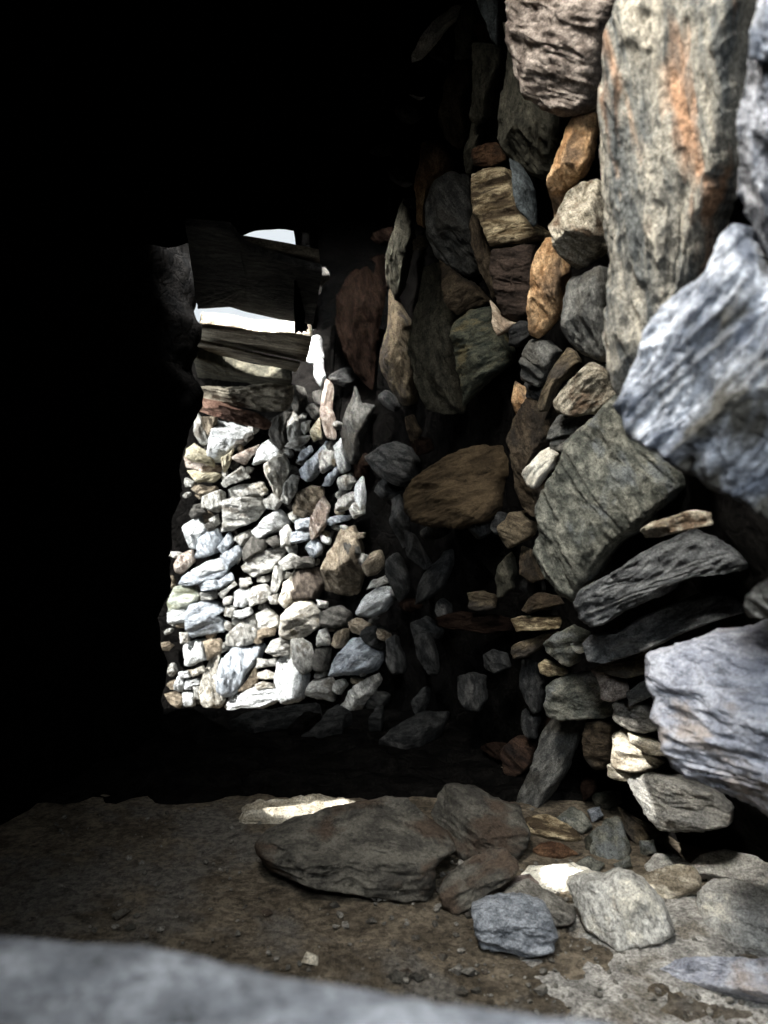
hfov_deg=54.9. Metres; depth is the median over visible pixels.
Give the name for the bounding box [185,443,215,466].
rubble stone
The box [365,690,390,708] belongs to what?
stone
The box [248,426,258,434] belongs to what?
stone
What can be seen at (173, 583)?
stone
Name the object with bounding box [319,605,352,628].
rubble stone
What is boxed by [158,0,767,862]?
wall
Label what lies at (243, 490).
rubble stone
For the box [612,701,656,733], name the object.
masonry stone
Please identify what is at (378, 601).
masonry stone
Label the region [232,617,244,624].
stone
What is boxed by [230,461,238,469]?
stone
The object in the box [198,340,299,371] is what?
roof slab
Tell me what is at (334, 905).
pebble
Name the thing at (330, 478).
rubble stone
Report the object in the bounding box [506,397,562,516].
masonry stone
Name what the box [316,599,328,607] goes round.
rubble stone
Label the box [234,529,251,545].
rubble stone
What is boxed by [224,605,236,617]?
rubble stone
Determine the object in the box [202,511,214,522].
stone
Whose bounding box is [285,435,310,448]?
rubble stone
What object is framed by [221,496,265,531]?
rubble stone
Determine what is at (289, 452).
stone
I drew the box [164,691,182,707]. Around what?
rubble stone
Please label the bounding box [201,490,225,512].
rubble stone
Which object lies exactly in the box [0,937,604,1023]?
sill stone
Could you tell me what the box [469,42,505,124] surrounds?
masonry slab
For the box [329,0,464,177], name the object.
ceiling
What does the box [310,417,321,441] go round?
rubble stone
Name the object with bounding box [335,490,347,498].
stone
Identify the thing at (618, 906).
rocks
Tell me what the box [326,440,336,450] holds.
stone
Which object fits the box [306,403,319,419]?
rubble stone
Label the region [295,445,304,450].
stone
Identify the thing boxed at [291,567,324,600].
rubble stone
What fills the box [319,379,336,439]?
rubble stone
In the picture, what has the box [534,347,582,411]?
masonry stone
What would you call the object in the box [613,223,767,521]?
masonry stone
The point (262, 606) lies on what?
stone
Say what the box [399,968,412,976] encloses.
pebble
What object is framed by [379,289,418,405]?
masonry slab
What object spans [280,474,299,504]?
rubble stone
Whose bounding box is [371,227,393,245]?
stone
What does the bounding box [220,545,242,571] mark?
rubble stone
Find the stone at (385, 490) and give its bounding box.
[374,479,404,500]
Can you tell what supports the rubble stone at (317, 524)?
on the rubble stone at (314, 548)
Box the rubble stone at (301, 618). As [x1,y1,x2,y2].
[279,601,319,639]
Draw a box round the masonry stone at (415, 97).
[409,94,424,99]
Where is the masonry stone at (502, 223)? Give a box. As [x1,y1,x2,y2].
[470,167,550,248]
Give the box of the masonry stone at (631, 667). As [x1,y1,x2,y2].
[594,651,646,677]
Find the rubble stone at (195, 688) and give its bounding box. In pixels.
[193,685,199,699]
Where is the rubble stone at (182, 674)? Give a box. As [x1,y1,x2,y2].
[178,671,190,677]
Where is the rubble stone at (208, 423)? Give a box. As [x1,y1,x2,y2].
[201,416,217,435]
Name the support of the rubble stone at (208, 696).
attached to the wall at (487, 419)
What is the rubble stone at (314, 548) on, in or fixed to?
on the rubble stone at (306, 561)
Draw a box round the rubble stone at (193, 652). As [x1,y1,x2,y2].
[183,639,206,666]
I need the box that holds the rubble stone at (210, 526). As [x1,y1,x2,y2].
[204,521,216,531]
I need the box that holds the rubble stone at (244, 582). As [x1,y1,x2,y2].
[239,577,252,587]
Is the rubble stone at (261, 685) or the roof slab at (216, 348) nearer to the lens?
the roof slab at (216, 348)
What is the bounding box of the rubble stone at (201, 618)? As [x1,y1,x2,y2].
[184,600,225,637]
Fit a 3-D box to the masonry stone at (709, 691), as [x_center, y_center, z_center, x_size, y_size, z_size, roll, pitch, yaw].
[0.463,0.263,0.949,0.270,0.262,0.187,0,0,45]
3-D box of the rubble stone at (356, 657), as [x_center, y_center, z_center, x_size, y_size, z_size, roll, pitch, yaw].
[-0.096,0.554,2.826,0.202,0.163,0.155,0,0,41]
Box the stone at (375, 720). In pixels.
[368,705,383,731]
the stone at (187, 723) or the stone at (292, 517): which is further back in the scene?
the stone at (292, 517)
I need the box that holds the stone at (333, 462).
[331,459,336,466]
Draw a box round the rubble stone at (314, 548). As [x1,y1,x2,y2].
[305,539,322,557]
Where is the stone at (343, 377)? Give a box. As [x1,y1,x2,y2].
[328,367,357,386]
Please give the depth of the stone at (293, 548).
3.00 m
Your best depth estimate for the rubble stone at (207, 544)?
3.06 m
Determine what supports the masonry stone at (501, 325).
on the stone at (519, 335)
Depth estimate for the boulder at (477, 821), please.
1.51 m
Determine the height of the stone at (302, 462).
0.031 m
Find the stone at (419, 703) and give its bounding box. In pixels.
[411,686,430,714]
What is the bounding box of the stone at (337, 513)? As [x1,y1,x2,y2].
[334,509,344,514]
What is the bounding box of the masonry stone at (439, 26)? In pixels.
[411,5,461,62]
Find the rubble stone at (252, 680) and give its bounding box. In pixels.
[238,666,258,691]
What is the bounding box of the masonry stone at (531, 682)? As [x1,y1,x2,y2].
[519,659,544,714]
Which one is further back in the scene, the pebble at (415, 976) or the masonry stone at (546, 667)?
the masonry stone at (546, 667)
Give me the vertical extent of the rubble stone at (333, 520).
0.044 m
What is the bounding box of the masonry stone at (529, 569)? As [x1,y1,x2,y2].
[519,546,544,582]
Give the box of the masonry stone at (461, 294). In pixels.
[439,260,491,314]
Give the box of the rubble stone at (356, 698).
[341,673,382,710]
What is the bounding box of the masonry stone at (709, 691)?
[645,619,767,815]
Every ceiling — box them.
[71,0,333,247]
[291,153,388,333]
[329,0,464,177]
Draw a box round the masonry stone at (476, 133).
[463,122,484,174]
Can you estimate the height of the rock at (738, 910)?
0.098 m
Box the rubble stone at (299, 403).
[291,385,306,415]
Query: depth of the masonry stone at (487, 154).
1.62 m
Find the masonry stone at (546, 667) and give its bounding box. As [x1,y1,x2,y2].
[538,659,568,676]
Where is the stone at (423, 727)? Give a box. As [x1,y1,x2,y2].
[379,711,449,748]
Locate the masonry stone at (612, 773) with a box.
[607,763,652,780]
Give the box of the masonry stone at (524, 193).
[509,158,537,226]
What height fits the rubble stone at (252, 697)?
0.131 m
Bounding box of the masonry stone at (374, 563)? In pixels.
[361,550,384,575]
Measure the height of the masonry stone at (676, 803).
0.111 m
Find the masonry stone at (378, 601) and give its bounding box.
[355,586,396,616]
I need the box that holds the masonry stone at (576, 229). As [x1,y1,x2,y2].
[548,179,607,269]
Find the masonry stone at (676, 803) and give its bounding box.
[627,770,734,832]
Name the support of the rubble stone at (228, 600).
on the rubble stone at (229, 610)
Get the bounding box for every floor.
[0,767,767,1023]
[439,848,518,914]
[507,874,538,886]
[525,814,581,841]
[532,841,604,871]
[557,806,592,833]
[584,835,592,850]
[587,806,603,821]
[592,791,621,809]
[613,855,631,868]
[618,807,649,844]
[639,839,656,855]
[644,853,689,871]
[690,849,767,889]
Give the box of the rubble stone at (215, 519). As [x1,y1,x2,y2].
[209,514,220,525]
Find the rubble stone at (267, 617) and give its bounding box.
[256,608,278,629]
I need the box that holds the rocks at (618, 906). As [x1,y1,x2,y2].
[471,867,673,957]
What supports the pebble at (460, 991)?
on the floor at (290, 935)
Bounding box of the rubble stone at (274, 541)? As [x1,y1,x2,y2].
[265,535,279,548]
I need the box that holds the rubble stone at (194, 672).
[188,666,205,676]
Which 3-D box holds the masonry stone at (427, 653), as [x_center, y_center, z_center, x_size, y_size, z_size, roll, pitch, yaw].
[0.131,0.440,2.292,0.080,0.131,0.073,0,0,21]
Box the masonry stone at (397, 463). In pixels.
[364,441,420,486]
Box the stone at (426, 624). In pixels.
[410,616,444,640]
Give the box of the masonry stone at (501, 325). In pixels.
[490,300,515,335]
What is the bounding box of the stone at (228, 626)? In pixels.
[223,621,234,631]
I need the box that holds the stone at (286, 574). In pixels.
[283,572,291,578]
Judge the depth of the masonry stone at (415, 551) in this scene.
2.29 m
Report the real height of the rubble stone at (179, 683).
0.065 m
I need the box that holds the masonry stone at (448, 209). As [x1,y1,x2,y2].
[424,171,479,277]
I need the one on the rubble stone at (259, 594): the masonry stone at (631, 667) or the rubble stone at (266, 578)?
the rubble stone at (266, 578)
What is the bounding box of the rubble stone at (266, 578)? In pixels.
[257,574,270,581]
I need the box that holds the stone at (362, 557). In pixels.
[358,553,367,565]
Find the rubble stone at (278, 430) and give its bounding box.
[269,411,291,449]
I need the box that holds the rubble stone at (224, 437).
[207,420,248,462]
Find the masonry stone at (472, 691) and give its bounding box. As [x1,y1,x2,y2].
[457,672,487,711]
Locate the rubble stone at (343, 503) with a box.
[335,491,355,511]
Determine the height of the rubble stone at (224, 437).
0.183 m
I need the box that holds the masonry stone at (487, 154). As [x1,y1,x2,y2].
[471,142,506,166]
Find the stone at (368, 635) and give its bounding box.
[359,624,390,650]
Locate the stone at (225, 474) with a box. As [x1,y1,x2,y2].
[222,470,228,480]
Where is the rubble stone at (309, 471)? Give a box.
[299,441,327,481]
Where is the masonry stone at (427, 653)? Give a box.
[414,633,439,675]
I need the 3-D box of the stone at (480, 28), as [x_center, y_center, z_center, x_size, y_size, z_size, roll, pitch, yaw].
[0.220,-1.037,1.599,0.043,0.058,0.063,0,0,28]
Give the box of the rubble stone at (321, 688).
[305,676,336,701]
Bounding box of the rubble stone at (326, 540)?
[320,533,331,544]
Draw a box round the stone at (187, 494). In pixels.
[183,492,190,497]
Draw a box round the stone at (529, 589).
[518,574,545,597]
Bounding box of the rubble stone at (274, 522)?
[251,509,290,538]
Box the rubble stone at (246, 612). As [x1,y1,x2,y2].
[233,607,252,618]
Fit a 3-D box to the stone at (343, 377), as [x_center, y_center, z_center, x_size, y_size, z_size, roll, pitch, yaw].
[-0.155,-0.532,2.913,0.132,0.080,0.072,0,0,11]
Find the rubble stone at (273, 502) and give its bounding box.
[263,494,281,510]
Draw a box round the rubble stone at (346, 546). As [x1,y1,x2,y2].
[343,542,360,555]
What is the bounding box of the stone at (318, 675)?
[314,671,326,678]
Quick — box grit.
[0,807,763,1023]
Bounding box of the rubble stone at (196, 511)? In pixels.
[189,503,207,518]
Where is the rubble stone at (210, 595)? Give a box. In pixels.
[200,589,217,599]
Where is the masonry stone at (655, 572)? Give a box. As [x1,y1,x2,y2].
[573,528,748,626]
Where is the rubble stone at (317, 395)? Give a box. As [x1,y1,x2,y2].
[312,390,322,404]
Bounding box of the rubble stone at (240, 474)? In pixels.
[221,466,250,487]
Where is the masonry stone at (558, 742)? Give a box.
[516,718,585,807]
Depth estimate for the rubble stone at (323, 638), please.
2.88 m
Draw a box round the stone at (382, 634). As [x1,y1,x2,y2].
[376,628,391,640]
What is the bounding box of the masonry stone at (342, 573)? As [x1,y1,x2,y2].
[320,525,364,595]
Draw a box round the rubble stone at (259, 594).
[248,584,273,606]
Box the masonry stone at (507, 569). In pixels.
[495,552,517,597]
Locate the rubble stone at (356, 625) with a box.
[348,618,372,634]
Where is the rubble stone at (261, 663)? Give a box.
[256,658,277,668]
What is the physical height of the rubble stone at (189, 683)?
0.048 m
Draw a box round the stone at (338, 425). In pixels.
[332,421,341,429]
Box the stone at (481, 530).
[468,521,491,538]
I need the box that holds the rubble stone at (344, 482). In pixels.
[337,473,356,489]
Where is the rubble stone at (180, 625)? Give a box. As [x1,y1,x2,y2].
[176,623,184,627]
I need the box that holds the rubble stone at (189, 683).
[184,678,200,689]
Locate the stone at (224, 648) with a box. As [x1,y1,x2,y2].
[222,642,231,652]
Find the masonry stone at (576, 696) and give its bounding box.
[543,671,617,720]
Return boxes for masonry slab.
[335,254,387,389]
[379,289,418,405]
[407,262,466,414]
[414,140,453,227]
[435,611,514,633]
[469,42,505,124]
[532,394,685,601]
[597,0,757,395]
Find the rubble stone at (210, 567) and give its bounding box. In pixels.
[191,558,224,577]
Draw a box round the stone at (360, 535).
[356,532,365,538]
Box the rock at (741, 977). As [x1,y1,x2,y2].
[660,956,767,1004]
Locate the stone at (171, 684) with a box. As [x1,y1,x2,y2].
[167,680,174,689]
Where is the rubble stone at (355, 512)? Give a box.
[349,503,365,518]
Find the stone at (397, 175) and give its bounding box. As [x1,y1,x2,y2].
[388,167,413,187]
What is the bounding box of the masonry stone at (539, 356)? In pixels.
[518,338,562,387]
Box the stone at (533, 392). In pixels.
[523,382,561,399]
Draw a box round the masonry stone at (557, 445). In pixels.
[550,438,567,451]
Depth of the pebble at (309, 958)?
1.15 m
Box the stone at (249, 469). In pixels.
[245,466,253,473]
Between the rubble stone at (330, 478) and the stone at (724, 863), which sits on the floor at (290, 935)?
the stone at (724, 863)
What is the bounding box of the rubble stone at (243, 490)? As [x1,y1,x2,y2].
[228,482,267,497]
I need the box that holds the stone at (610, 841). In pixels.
[589,816,630,859]
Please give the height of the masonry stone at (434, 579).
0.166 m
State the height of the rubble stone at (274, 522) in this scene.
0.126 m
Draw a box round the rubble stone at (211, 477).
[187,470,221,482]
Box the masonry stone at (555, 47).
[504,0,615,116]
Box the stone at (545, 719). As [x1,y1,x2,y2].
[538,710,550,734]
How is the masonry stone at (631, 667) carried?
attached to the wall at (487, 419)
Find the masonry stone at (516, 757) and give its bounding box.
[500,735,537,776]
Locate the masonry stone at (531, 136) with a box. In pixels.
[497,22,570,179]
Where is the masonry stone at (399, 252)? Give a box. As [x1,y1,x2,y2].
[385,198,415,299]
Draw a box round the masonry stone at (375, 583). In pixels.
[366,576,388,589]
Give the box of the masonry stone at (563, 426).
[546,414,593,440]
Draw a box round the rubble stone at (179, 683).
[174,676,184,691]
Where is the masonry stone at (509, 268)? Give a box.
[489,243,540,321]
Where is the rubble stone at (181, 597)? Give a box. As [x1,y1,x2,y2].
[167,585,201,611]
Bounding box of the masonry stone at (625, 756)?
[610,729,664,772]
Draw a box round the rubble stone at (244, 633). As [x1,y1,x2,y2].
[225,612,258,646]
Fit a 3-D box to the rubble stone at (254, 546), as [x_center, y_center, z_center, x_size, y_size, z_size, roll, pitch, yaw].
[-0.530,0.155,3.034,0.105,0.107,0.079,0,0,13]
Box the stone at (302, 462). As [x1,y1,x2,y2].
[296,459,306,465]
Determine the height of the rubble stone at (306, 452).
0.064 m
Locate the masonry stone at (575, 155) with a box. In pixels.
[546,112,598,216]
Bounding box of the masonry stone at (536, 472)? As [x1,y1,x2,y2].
[521,447,558,488]
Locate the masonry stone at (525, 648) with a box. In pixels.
[511,631,558,658]
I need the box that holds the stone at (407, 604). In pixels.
[398,598,423,611]
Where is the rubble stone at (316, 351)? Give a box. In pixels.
[307,335,324,364]
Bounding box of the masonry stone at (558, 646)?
[543,624,590,666]
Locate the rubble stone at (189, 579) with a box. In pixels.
[178,571,226,585]
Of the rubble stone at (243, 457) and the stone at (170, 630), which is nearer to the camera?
the rubble stone at (243, 457)
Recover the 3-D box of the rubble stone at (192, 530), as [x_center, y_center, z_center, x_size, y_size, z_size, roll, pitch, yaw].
[-0.793,0.087,3.116,0.121,0.145,0.097,0,0,12]
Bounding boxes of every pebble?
[111,908,130,919]
[124,923,136,930]
[261,908,273,916]
[301,951,318,965]
[329,901,339,908]
[365,917,376,924]
[386,969,405,982]
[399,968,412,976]
[408,972,423,982]
[436,952,449,960]
[448,963,462,975]
[454,986,468,996]
[461,967,479,976]
[464,910,471,918]
[470,987,481,993]
[481,968,489,974]
[533,983,548,995]
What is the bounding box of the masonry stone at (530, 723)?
[521,707,540,738]
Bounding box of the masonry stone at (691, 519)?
[640,510,712,537]
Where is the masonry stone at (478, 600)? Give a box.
[467,591,496,610]
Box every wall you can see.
[0,0,203,824]
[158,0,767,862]
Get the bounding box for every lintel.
[200,398,271,429]
[201,382,293,411]
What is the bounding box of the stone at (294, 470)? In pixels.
[289,465,299,475]
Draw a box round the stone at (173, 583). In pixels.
[170,575,175,588]
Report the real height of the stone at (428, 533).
0.051 m
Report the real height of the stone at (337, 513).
0.026 m
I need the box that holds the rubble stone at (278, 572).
[270,565,283,593]
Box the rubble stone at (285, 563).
[278,553,299,569]
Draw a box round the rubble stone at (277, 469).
[263,453,290,498]
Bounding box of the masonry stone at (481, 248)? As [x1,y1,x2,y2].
[469,213,497,300]
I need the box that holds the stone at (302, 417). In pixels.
[298,412,306,421]
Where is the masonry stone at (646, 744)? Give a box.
[628,732,664,755]
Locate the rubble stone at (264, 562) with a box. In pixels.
[241,547,286,576]
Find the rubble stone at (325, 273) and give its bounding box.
[318,267,329,294]
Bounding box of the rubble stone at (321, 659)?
[312,647,331,671]
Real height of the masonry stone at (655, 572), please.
0.175 m
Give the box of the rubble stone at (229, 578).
[217,572,234,588]
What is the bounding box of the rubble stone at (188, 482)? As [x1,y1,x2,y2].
[184,478,195,486]
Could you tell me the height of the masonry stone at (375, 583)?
0.055 m
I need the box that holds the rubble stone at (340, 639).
[331,628,349,647]
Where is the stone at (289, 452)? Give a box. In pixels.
[281,448,293,457]
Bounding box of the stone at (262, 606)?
[258,604,269,609]
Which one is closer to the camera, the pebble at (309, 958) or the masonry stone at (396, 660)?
the pebble at (309, 958)
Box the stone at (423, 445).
[408,436,434,455]
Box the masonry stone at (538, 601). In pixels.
[521,592,564,613]
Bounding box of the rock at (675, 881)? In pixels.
[641,864,701,898]
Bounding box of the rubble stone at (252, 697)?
[224,687,278,709]
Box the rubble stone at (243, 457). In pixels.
[232,444,259,464]
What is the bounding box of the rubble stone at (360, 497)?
[354,476,366,509]
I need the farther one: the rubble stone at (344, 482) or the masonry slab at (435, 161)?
the rubble stone at (344, 482)
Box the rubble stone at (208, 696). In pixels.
[198,654,225,707]
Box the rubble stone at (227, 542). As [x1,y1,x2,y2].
[216,532,233,553]
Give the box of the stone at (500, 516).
[490,511,507,534]
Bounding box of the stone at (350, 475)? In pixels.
[348,472,355,479]
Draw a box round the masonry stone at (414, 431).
[405,414,422,443]
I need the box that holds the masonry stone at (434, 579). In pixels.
[415,549,454,604]
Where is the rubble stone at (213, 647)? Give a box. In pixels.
[203,638,221,660]
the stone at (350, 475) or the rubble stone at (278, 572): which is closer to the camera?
the stone at (350, 475)
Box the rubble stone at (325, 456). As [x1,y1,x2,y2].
[318,448,334,473]
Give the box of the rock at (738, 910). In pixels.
[696,878,767,952]
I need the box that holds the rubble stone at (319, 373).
[314,359,325,386]
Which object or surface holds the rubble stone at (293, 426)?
attached to the wall at (487, 419)
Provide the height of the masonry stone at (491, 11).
0.103 m
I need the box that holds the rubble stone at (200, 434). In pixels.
[193,413,208,445]
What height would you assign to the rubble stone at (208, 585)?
0.051 m
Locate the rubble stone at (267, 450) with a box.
[252,439,281,464]
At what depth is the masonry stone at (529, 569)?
1.66 m
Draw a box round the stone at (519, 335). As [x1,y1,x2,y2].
[508,320,534,347]
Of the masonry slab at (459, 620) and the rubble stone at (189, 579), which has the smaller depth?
the masonry slab at (459, 620)
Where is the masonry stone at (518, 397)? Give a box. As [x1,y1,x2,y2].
[511,381,525,413]
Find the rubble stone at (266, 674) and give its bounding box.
[257,670,274,679]
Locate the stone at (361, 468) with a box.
[353,453,370,479]
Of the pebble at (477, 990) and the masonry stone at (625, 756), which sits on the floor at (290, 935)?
the pebble at (477, 990)
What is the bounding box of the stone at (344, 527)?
[340,525,347,529]
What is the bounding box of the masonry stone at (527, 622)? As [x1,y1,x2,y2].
[511,615,561,631]
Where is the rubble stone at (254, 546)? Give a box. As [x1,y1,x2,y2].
[242,537,267,561]
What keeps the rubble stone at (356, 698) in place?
attached to the wall at (487, 419)
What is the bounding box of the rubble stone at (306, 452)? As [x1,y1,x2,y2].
[297,445,312,461]
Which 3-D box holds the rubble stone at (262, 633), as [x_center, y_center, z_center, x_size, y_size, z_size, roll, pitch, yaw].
[-0.478,0.495,3.014,0.080,0.054,0.050,0,0,1]
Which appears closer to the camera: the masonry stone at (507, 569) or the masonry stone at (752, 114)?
the masonry stone at (752, 114)
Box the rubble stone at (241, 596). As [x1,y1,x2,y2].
[233,587,250,607]
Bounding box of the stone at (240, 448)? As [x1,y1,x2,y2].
[237,444,244,452]
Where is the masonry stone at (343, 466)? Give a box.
[333,438,350,473]
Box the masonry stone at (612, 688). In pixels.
[589,667,628,701]
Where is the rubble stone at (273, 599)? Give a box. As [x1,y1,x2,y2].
[268,593,278,603]
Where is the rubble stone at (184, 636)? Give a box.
[179,632,189,643]
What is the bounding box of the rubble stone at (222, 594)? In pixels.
[218,581,236,597]
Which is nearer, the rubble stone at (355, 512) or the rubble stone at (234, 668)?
the rubble stone at (355, 512)
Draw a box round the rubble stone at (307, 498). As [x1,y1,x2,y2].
[292,485,324,517]
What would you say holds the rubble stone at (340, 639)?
attached to the wall at (487, 419)
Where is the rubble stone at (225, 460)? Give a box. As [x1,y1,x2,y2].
[221,449,233,472]
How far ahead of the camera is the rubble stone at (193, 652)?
3.10 m
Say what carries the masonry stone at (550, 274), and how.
on the masonry stone at (539, 356)
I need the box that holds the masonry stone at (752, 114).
[736,0,767,256]
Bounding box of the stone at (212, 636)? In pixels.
[206,634,216,639]
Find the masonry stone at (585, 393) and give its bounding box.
[553,362,618,416]
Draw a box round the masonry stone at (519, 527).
[497,510,536,548]
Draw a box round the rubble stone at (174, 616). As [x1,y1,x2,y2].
[167,609,185,623]
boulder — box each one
[254,796,455,902]
[431,783,530,860]
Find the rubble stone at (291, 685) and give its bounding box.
[274,655,310,704]
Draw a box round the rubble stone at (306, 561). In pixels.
[291,556,315,568]
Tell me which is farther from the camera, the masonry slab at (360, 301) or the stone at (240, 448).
the stone at (240, 448)
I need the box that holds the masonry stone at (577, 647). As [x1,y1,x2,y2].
[570,642,583,653]
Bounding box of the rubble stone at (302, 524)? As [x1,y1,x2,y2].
[295,518,309,530]
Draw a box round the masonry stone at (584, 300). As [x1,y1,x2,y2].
[560,265,607,361]
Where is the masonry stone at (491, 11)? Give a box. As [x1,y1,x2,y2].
[477,0,502,46]
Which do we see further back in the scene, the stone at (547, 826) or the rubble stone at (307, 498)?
the rubble stone at (307, 498)
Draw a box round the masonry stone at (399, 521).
[389,494,410,547]
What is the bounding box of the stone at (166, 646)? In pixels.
[161,641,174,650]
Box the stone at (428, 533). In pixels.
[420,526,451,539]
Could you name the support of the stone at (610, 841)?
on the floor at (290, 935)
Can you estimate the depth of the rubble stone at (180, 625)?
3.11 m
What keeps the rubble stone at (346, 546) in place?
on the masonry stone at (342, 573)
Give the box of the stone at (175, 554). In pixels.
[169,551,181,557]
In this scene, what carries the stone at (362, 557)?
attached to the wall at (487, 419)
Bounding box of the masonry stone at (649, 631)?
[582,592,743,662]
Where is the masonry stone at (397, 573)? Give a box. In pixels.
[385,552,410,601]
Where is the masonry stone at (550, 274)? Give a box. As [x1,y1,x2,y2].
[526,237,570,338]
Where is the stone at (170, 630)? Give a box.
[164,628,173,634]
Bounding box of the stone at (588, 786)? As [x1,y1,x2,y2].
[580,775,596,801]
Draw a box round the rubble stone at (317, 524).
[309,496,330,540]
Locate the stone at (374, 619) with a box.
[368,616,378,622]
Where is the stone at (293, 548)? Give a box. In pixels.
[285,543,297,554]
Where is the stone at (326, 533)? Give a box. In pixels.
[321,530,329,536]
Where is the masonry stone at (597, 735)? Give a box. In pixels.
[582,719,619,769]
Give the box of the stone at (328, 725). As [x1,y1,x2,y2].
[301,713,345,737]
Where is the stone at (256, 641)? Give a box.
[253,637,263,644]
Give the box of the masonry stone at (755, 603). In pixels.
[743,578,767,618]
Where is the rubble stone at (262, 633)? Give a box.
[257,627,276,639]
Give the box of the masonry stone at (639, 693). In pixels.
[626,681,651,706]
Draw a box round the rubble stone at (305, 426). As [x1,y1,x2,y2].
[301,420,310,434]
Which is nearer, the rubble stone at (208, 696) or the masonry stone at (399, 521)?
the masonry stone at (399, 521)
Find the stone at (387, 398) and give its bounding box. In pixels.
[378,390,400,411]
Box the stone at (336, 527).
[331,524,340,530]
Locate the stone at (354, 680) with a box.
[350,677,363,683]
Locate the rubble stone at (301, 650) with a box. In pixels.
[290,637,313,674]
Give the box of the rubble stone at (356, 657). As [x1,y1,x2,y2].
[328,637,384,676]
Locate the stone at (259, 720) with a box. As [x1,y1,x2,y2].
[229,702,322,733]
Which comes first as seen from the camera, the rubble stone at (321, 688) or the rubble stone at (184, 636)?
the rubble stone at (321, 688)
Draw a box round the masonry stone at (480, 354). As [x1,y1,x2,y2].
[449,306,516,406]
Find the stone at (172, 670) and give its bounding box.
[167,663,178,676]
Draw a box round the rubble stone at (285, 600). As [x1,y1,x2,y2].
[278,570,295,607]
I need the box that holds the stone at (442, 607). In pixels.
[435,598,452,616]
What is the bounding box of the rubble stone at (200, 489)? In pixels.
[191,484,218,495]
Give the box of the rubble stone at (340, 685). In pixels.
[332,679,348,694]
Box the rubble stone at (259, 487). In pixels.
[252,482,267,495]
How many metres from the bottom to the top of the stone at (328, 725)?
0.107 m
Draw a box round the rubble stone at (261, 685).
[255,681,274,689]
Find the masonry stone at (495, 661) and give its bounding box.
[483,649,511,673]
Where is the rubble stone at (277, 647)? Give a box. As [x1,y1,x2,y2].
[265,638,290,656]
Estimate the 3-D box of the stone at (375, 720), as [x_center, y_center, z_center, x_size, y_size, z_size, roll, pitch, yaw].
[-0.022,0.651,2.326,0.047,0.092,0.088,0,0,11]
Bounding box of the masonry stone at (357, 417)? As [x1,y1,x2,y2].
[340,386,374,463]
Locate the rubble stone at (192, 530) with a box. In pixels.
[182,516,206,549]
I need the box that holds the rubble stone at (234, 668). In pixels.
[215,643,265,697]
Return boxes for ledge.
[37,706,602,804]
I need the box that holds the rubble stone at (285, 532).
[279,524,291,547]
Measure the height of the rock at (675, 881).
0.086 m
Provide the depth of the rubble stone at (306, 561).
2.92 m
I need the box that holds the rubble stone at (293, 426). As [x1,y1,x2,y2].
[286,411,301,440]
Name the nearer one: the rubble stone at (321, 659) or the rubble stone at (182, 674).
the rubble stone at (321, 659)
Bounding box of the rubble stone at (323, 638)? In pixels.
[316,628,330,646]
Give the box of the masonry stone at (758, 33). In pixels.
[748,0,767,62]
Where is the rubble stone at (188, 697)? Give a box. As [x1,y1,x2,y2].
[182,691,195,706]
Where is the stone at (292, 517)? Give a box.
[288,511,300,522]
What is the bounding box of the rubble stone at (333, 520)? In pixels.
[326,515,351,525]
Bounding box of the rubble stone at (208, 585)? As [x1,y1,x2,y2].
[199,580,219,590]
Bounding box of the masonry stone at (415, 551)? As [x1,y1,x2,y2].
[404,530,431,569]
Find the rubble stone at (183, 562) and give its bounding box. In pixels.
[173,550,195,573]
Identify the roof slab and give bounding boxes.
[194,348,292,384]
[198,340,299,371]
[200,312,311,361]
[241,235,319,263]
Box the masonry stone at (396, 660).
[385,635,406,674]
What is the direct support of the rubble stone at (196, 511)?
on the rubble stone at (192, 530)
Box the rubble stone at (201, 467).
[184,456,222,472]
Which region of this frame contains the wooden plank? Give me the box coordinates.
[185,218,321,323]
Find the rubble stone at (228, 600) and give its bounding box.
[223,596,232,605]
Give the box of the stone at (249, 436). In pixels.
[243,432,253,441]
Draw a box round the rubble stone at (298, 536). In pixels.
[291,531,309,542]
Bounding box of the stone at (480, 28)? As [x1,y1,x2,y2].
[472,18,494,43]
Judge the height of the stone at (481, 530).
0.078 m
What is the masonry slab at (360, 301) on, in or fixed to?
attached to the wall at (487, 419)
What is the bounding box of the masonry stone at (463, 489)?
[403,444,508,529]
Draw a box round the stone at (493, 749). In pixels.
[480,742,506,760]
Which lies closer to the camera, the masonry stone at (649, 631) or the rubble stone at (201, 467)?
the masonry stone at (649, 631)
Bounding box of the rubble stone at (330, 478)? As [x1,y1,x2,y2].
[322,466,339,485]
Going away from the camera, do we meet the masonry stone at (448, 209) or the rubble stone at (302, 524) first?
the masonry stone at (448, 209)
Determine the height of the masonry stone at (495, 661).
0.061 m
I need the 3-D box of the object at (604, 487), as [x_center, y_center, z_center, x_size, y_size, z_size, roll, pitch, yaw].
[0.395,-0.020,1.294,0.278,0.366,0.144,0,0,34]
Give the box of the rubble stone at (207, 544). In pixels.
[194,528,222,558]

